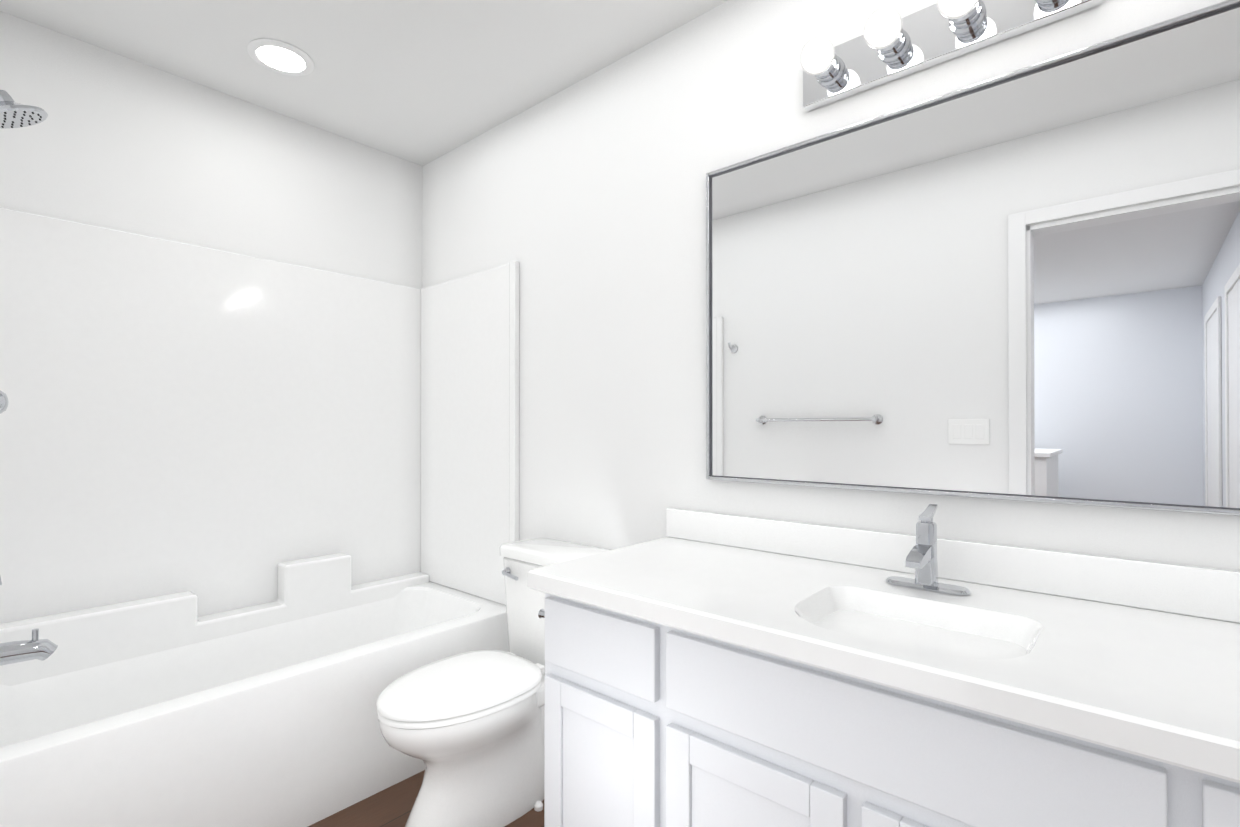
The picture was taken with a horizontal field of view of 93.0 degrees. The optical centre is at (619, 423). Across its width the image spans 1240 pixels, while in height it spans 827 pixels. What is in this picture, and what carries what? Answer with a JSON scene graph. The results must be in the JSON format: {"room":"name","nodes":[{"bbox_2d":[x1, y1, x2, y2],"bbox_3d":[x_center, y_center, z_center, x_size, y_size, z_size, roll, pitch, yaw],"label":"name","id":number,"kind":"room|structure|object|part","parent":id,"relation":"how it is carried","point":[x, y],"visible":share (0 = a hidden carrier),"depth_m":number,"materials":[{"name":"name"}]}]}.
{"room":"bathroom","nodes":[
{"label":"bathroom","id":0,"kind":"room"},
{"bbox_2d":[0,11,422,288],"bbox_3d":[-1.558,-0.027,2.231,0.120,2.440,1.705,0,0,41],"label":"wall","id":1,"kind":"structure","parent":0,"point":[114,141],"depth_m":2.14,"materials":[{"name":"paint"}]},
{"bbox_2d":[0,0,727,165],"bbox_3d":[-0.303,-1.292,1.228,3.340,0.080,1.825,0,0,41],"label":"ceiling","id":2,"kind":"structure","parent":0,"point":[421,82],"depth_m":1.95,"materials":[{"name":"paint"}]},
{"bbox_2d":[247,38,313,75],"bbox_3d":[-1.152,-1.243,2.003,0.200,0.010,0.200,0,0,41],"label":"recessed light","id":3,"kind":"object","parent":2,"relation":"in","point":[253,46],"depth_m":1.99,"materials":[{"name":"paint"}]},
{"bbox_3d":[-1.152,-1.242,2.003,0.144,0.002,0.144,0,0,41],"label":"recessed ceiling light lens","id":4,"kind":"part","parent":3,"relation":"part of","materials":[{"name":"white plastic"}]},
{"bbox_2d":[308,770,543,826],"bbox_3d":[-2.041,1.210,-0.102,4.240,0.060,6.090,0,0,41],"label":"floor","id":5,"kind":"structure","parent":0,"point":[391,806],"depth_m":1.80,"materials":[{"name":"brown wood"}]},
{"bbox_2d":[0,208,518,826],"bbox_3d":[-1.194,0.270,1.993,0.736,1.844,1.583,0,0,41],"label":"bathtub","id":6,"kind":"object","parent":5,"relation":"on","point":[258,522],"visible":0.85,"depth_m":2.06,"materials":[{"name":"plastic"}]},
{"bbox_2d":[376,538,609,826],"bbox_3d":[-0.395,0.810,1.862,0.409,0.762,0.731,0,0,41],"label":"toilet","id":7,"kind":"object","parent":5,"relation":"on","point":[467,728],"visible":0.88,"depth_m":1.73,"materials":[{"name":"ceramic"}]},
{"bbox_3d":[-0.487,0.808,1.781,0.372,0.019,0.483,0,0,41],"label":"seat","id":8,"kind":"part","parent":7,"relation":"part of","materials":[{"name":"plastic"}]},
{"bbox_3d":[-0.435,1.005,1.840,0.362,0.372,0.635,0,0,41],"label":"bowl","id":9,"kind":"part","parent":7,"relation":"part of","materials":[{"name":"ceramic"}]},
{"bbox_3d":[-0.381,0.520,2.040,0.092,0.032,0.028,0,0,41],"label":"lever","id":10,"kind":"part","parent":7,"relation":"part of","materials":[{"name":"silver metal"}]},
{"bbox_3d":[-0.224,0.655,2.055,0.376,0.361,0.200,0,0,41],"label":"tank","id":11,"kind":"part","parent":7,"relation":"part of","materials":[{"name":"ceramic"}]},
{"bbox_3d":[-0.224,0.452,2.056,0.402,0.044,0.218,0,0,41],"label":"lid","id":12,"kind":"part","parent":7,"relation":"part of","materials":[{"name":"ceramic"}]},
{"bbox_2d":[527,508,1239,826],"bbox_3d":[0.549,0.725,1.137,1.550,0.925,0.583,0,0,41],"label":"bathroom vanity","id":13,"kind":"object","parent":5,"relation":"on","point":[706,669],"visible":0.98,"depth_m":1.06,"materials":[{"name":"paint"}]},
{"bbox_2d":[538,609,544,617],"bbox_3d":[-0.184,0.489,1.502,0.052,0.039,0.040,0,0,41],"label":"paper holder","id":14,"kind":"object","parent":13,"relation":"attached to","point":[541,613],"visible":0.35,"depth_m":1.51,"materials":[{"name":"silver metal"}]},
{"bbox_2d":[886,504,970,595],"bbox_3d":[0.645,0.265,1.250,0.166,0.173,0.165,0,0,41],"label":"faucet","id":15,"kind":"object","parent":13,"relation":"on","point":[921,558],"visible":1,"depth_m":1.25,"materials":[{"name":"silver metal"}]},
{"bbox_2d":[666,508,1239,622],"bbox_3d":[0.734,0.308,1.352,1.548,0.090,0.019,0,0,41],"label":"backsplash","id":16,"kind":"structure","parent":13,"relation":"on","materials":[{"name":"stone"}]},
{"bbox_2d":[422,0,1239,570],"bbox_3d":[0.248,-0.029,1.855,3.340,2.440,0.144,0,0,41],"label":"wall","id":17,"kind":"structure","parent":0,"point":[1022,284],"depth_m":1.44,"materials":[{"name":"white paint"}]},
{"bbox_2d":[800,0,1101,110],"bbox_3d":[0.679,-0.898,1.315,0.611,0.127,0.159,0,0,41],"label":"sconce","id":18,"kind":"object","parent":17,"relation":"attached to","point":[890,44],"visible":1,"depth_m":1.35,"materials":[{"name":"silver metal"}]},
{"bbox_3d":[0.478,-0.898,1.433,0.082,0.082,0.074,0,0,41],"label":"bulb","id":19,"kind":"part","parent":18,"relation":"part of","materials":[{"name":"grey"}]},
{"bbox_2d":[814,54,844,86],"bbox_3d":[0.520,-0.897,1.482,0.070,0.070,0.054,0,0,41],"label":"socket","id":20,"kind":"object","parent":18,"relation":"attached to","point":[834,76],"depth_m":1.48,"materials":[{"name":"silver metal"}]},
{"bbox_3d":[0.594,-0.898,1.333,0.082,0.082,0.074,0,0,41],"label":"bulb","id":21,"kind":"part","parent":18,"relation":"part of","materials":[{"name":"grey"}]},
{"bbox_2d":[877,28,909,61],"bbox_3d":[0.636,-0.898,1.381,0.070,0.070,0.054,0,0,41],"label":"socket","id":22,"kind":"object","parent":18,"relation":"attached to","point":[898,51],"depth_m":1.38,"materials":[{"name":"silver metal"}]},
{"bbox_3d":[0.709,-0.899,1.233,0.082,0.082,0.074,0,0,41],"label":"bulb","id":23,"kind":"part","parent":18,"relation":"part of","materials":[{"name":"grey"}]},
{"bbox_2d":[949,0,985,34],"bbox_3d":[0.751,-0.899,1.281,0.070,0.070,0.054,0,0,41],"label":"socket","id":24,"kind":"object","parent":18,"relation":"attached to","point":[973,23],"depth_m":1.28,"materials":[{"name":"silver metal"}]},
{"bbox_3d":[-1.188,-0.035,0.860,2.235,2.440,0.120,0,0,41],"label":"wall","id":25,"kind":"structure","parent":0,"visible":0},
{"bbox_2d":[0,90,57,665],"bbox_3d":[-1.611,-0.148,1.491,0.170,1.557,0.277,0,0,41],"label":"fittings","id":26,"kind":"object","parent":25,"relation":"attached to","point":[13,114],"visible":1,"depth_m":1.52,"materials":[{"name":"silver metal"}]},
{"bbox_3d":[-1.634,-0.056,1.464,0.080,0.080,0.158,0,0,41],"label":"shower knob mount","id":27,"kind":"part","parent":26,"relation":"part of","materials":[{"name":"silver metal"}]},
{"bbox_3d":[-1.603,0.587,1.496,0.072,0.087,0.253,0,0,41],"label":"tub spout mount","id":28,"kind":"part","parent":26,"relation":"part of","materials":[{"name":"silver metal"}]}
]}

